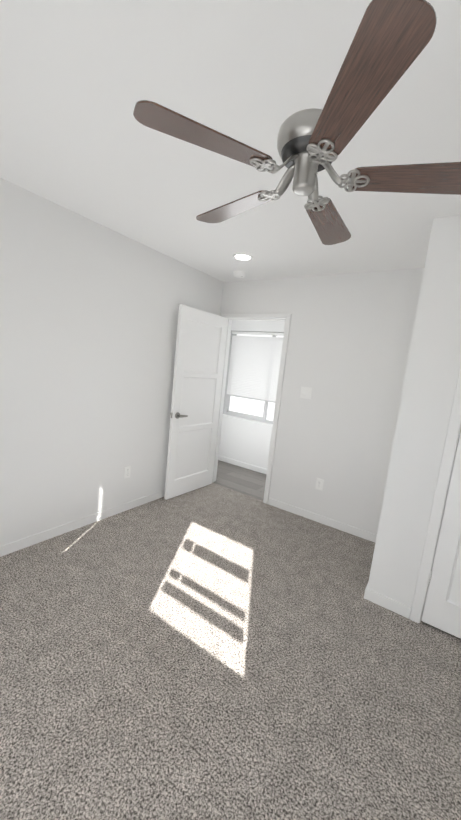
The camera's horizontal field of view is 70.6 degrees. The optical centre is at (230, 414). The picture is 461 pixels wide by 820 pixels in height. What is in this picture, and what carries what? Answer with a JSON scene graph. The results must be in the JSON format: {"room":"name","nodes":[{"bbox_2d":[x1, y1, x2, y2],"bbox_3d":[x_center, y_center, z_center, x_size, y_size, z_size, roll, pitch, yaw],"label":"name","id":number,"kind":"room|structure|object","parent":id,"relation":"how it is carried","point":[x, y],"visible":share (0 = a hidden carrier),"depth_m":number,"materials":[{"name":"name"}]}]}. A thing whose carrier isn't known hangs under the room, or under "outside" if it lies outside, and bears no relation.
{"room":"empty bedroom","nodes":[
{"label":"empty bedroom","id":0,"kind":"room"},
{"bbox_2d":[0,178,223,545],"bbox_3d":[-1.290,-0.238,2.474,0.110,2.425,3.910,11,10,33],"label":"wall","id":1,"kind":"structure","parent":0,"point":[89,310],"depth_m":2.52,"materials":[{"name":"white paint"}]},
{"bbox_2d":[0,490,164,556],"bbox_3d":[-1.360,0.929,2.609,0.010,0.075,3.690,11,10,33],"label":"baseboard","id":2,"kind":"structure","parent":1,"relation":"attached to","point":[17,545],"depth_m":2.69,"materials":[{"name":"white paint"}]},
{"bbox_2d":[124,466,130,478],"bbox_3d":[-0.973,0.548,3.074,0.009,0.114,0.070,11,10,33],"label":"electrical outlet","id":3,"kind":"object","parent":1,"relation":"attached to","point":[127,469],"visible":1,"depth_m":3.07,"materials":[{"name":"white plastic"}]},
{"bbox_2d":[0,483,460,819],"bbox_3d":[-0.061,1.264,1.698,3.470,0.060,3.835,11,10,33],"label":"floor carpet","id":4,"kind":"object","parent":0,"point":[213,651],"visible":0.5,"depth_m":1.55,"materials":[{"name":"grey carpet"}]},
{"bbox_2d":[0,0,460,281],"bbox_3d":[-0.183,-1.364,2.185,5.070,0.100,4.820,11,10,33],"label":"ceiling","id":5,"kind":"structure","parent":0,"point":[79,79],"depth_m":1.30,"materials":[{"name":"white paint"}]},
{"bbox_2d":[233,271,245,277],"bbox_3d":[0.091,-1.429,3.344,0.132,0.046,0.132,11,10,33],"label":"smoke detector","id":6,"kind":"object","parent":5,"relation":"attached to","point":[239,274],"visible":1,"depth_m":3.30,"materials":[{"name":"white plastic"}]},
{"bbox_2d":[232,253,252,260],"bbox_3d":[0.107,-1.376,2.857,0.184,0.008,0.184,11,10,33],"label":"recessed light","id":7,"kind":"object","parent":5,"relation":"in","point":[242,256],"visible":0.98,"depth_m":2.85,"materials":[{"name":"white plastic"}]},
{"bbox_2d":[133,0,460,244],"bbox_3d":[0.320,-1.028,1.361,1.301,0.222,1.275,11,10,33],"label":"ceiling fan","id":8,"kind":"object","parent":5,"relation":"attached to","point":[391,40],"visible":1,"depth_m":1.13,"materials":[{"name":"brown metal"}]},
{"bbox_2d":[213,460,265,499],"bbox_3d":[0.644,0.987,4.121,5.070,0.056,0.985,11,10,33],"label":"floor","id":9,"kind":"structure","parent":0,"point":[249,482],"depth_m":4.34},
{"bbox_2d":[219,320,284,468],"bbox_3d":[1.018,-0.265,4.303,5.070,2.425,0.110,11,10,33],"label":"wall","id":10,"kind":"structure","parent":0,"point":[247,442],"depth_m":4.78,"materials":[{"name":"white paint"}]},
{"bbox_2d":[218,455,266,474],"bbox_3d":[0.641,0.920,4.097,4.850,0.075,0.800,11,10,33],"label":"baseboard","id":11,"kind":"structure","parent":10,"relation":"attached to","point":[244,465],"depth_m":4.87,"materials":[{"name":"white paint"}]},
{"bbox_2d":[223,330,283,425],"bbox_3d":[0.532,-0.500,4.610,1.421,1.301,0.115,11,10,33],"label":"window","id":12,"kind":"structure","parent":10,"relation":"in","point":[273,348],"depth_m":4.73,"materials":[{"name":"white paint"}]},
{"bbox_2d":[221,268,423,534],"bbox_3d":[1.204,-0.069,3.084,3.360,2.425,0.110,11,10,33],"label":"wall","id":13,"kind":"structure","parent":0,"point":[349,343],"depth_m":3.12,"materials":[{"name":"white paint"}]},
{"bbox_2d":[164,304,227,499],"bbox_3d":[-0.362,-0.103,3.611,0.143,2.000,0.769,12,10,35],"label":"hall door","id":14,"kind":"structure","parent":13,"relation":"in","point":[199,363],"depth_m":3.55,"materials":[{"name":"white paint"}]},
{"bbox_2d":[212,314,291,503],"bbox_3d":[0.195,-0.090,3.775,0.880,2.063,0.142,11,10,33],"label":"trim","id":15,"kind":"structure","parent":13,"relation":"attached to","point":[286,318],"depth_m":3.58,"materials":[{"name":"white paint"}]},
{"bbox_2d":[300,387,311,398],"bbox_3d":[0.764,-0.215,3.302,0.116,0.116,0.010,11,10,33],"label":"switch plate","id":16,"kind":"object","parent":13,"relation":"attached to","point":[306,392],"visible":1,"depth_m":3.30,"materials":[{"name":"white plastic"}]},
{"bbox_2d":[315,478,323,490],"bbox_3d":[0.897,0.709,3.281,0.070,0.114,0.009,11,10,33],"label":"electrical outlet","id":17,"kind":"object","parent":13,"relation":"attached to","point":[319,484],"visible":1,"depth_m":3.28,"materials":[{"name":"white plastic"}]},
{"bbox_2d":[268,498,376,541],"bbox_3d":[0.926,1.067,3.286,1.225,0.075,0.010,11,10,33],"label":"baseboard","id":18,"kind":"structure","parent":13,"relation":"attached to","point":[352,530],"depth_m":3.27,"materials":[{"name":"white paint"}]},
{"bbox_2d":[367,215,460,617],"bbox_3d":[1.533,0.153,1.794,1.110,2.425,0.110,11,10,33],"label":"wall","id":19,"kind":"structure","parent":0,"point":[430,381],"depth_m":1.95,"materials":[{"name":"white paint"}]},
{"bbox_2d":[364,581,370,598],"bbox_3d":[1.164,1.195,2.574,0.010,0.075,0.870,11,10,33],"label":"baseboard","id":20,"kind":"structure","parent":19,"relation":"attached to","point":[367,591],"depth_m":2.21,"materials":[{"name":"white paint"}]},
{"bbox_2d":[409,365,460,622],"bbox_3d":[1.582,0.326,1.773,0.734,2.100,0.142,11,10,33],"label":"trim","id":21,"kind":"structure","parent":19,"relation":"attached to","point":[441,489],"depth_m":1.94,"materials":[{"name":"white paint"}]},
{"bbox_2d":[421,431,460,638],"bbox_3d":[1.539,0.353,1.729,0.620,2.022,0.089,11,10,33],"label":"closet door","id":22,"kind":"structure","parent":19,"relation":"in","point":[442,608],"depth_m":1.94,"materials":[{"name":"white paint"}]},
{"label":"outside","id":23,"kind":"structure","parent":0,"visible":0},
{"bbox_2d":[229,334,282,420],"bbox_3d":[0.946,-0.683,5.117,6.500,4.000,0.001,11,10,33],"label":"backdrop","id":24,"kind":"structure","parent":23,"point":[247,406],"depth_m":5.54,"materials":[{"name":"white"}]}
]}

